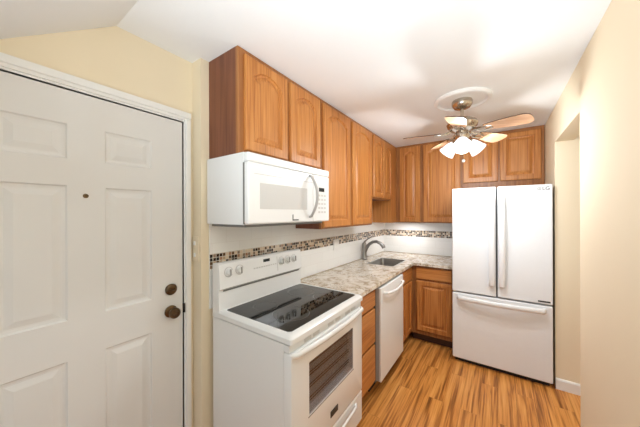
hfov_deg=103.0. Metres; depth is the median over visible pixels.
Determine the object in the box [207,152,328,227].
microwave
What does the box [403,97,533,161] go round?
ceiling fan
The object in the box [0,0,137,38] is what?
ceiling
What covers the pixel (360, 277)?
countertop
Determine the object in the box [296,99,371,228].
upper cabinet
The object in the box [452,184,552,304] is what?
doors
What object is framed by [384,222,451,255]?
backsplash
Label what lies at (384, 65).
ceiling
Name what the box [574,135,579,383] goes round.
wall
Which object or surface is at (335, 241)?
outlet
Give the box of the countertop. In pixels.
[301,251,451,296]
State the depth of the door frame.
1.47 m
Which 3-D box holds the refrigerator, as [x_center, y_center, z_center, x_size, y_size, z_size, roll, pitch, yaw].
[1.904,0.630,2.724,0.777,1.773,0.894,0,0,35]
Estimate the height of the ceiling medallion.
0.025 m
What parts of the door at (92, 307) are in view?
knob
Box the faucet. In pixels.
[362,236,384,259]
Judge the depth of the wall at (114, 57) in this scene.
1.26 m
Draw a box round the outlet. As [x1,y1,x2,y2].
[333,239,338,249]
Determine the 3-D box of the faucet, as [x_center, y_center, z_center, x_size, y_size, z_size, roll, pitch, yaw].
[0.669,0.434,3.189,0.299,0.291,0.072,0,0,18]
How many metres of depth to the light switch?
1.53 m
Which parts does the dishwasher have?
door, handle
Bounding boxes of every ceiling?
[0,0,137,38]
[117,0,611,146]
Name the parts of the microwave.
door, handle, control panel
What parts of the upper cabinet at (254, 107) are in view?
cabinet door, cabinet door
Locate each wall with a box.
[0,26,192,426]
[192,58,382,426]
[545,0,639,426]
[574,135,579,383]
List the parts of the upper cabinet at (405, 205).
frame, cabinet door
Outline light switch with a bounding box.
[192,236,198,261]
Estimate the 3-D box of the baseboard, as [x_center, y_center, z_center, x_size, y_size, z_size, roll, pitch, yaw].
[2.552,1.469,1.854,1.240,0.092,0.014,0,0,35]
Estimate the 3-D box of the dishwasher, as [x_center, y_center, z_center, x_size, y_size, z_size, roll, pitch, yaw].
[0.449,1.072,2.523,0.666,0.897,0.612,0,0,35]
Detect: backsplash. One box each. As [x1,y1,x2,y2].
[209,222,383,308]
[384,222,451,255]
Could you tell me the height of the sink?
0.201 m
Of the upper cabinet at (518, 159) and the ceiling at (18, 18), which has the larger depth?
the upper cabinet at (518, 159)
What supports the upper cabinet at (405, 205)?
attached to the wall at (202, 315)
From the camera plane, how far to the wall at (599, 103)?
1.21 m
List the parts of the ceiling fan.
blade, blade, lamp shade, blade, lamp shade, bulb, lamp shade, blade, blade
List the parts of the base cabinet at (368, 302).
drawer, frame, drawer, drawer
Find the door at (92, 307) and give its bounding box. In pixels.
[0,71,184,426]
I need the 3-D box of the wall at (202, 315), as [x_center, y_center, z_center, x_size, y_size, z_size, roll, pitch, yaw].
[0.090,0.298,2.818,0.195,2.447,3.055,0,0,35]
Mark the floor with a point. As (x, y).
(426, 386)
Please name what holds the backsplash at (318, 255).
attached to the wall at (202, 315)
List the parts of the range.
control knob, control knob, cooktop frame, glass, oven door, oven handle, storage drawer, drawer handle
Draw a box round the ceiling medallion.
[434,87,492,111]
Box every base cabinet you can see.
[359,290,374,397]
[400,267,411,341]
[411,265,453,347]
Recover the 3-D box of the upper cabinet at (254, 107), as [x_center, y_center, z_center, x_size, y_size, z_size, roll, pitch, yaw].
[-0.328,-0.625,1.790,0.295,0.595,0.792,0,0,35]
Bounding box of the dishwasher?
[368,274,404,391]
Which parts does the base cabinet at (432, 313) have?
drawer, cabinet door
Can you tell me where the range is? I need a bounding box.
[213,249,363,426]
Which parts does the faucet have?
spout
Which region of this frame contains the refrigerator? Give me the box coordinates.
[452,184,552,385]
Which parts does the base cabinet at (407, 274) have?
cabinet door, false drawer, cabinet door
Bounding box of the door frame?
[0,52,191,426]
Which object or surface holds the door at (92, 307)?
in the wall at (114, 57)
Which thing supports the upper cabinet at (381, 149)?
attached to the wall at (202, 315)
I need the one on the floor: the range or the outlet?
the range
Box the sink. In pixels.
[368,258,405,265]
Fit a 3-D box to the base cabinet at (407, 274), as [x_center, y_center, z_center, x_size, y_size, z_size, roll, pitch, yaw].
[0.723,1.066,3.013,0.596,0.908,0.494,0,0,35]
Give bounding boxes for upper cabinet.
[209,45,319,168]
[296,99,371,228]
[371,132,391,200]
[372,144,421,222]
[422,140,461,222]
[462,125,544,187]
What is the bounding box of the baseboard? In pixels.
[555,377,579,395]
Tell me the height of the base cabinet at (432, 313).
0.908 m
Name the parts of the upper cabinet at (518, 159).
cabinet door, cabinet door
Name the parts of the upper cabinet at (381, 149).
cabinet door, cabinet door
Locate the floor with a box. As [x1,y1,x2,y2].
[356,332,580,426]
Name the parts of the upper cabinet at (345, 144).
cabinet door, frame, cabinet door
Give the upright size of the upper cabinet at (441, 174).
1.050 m

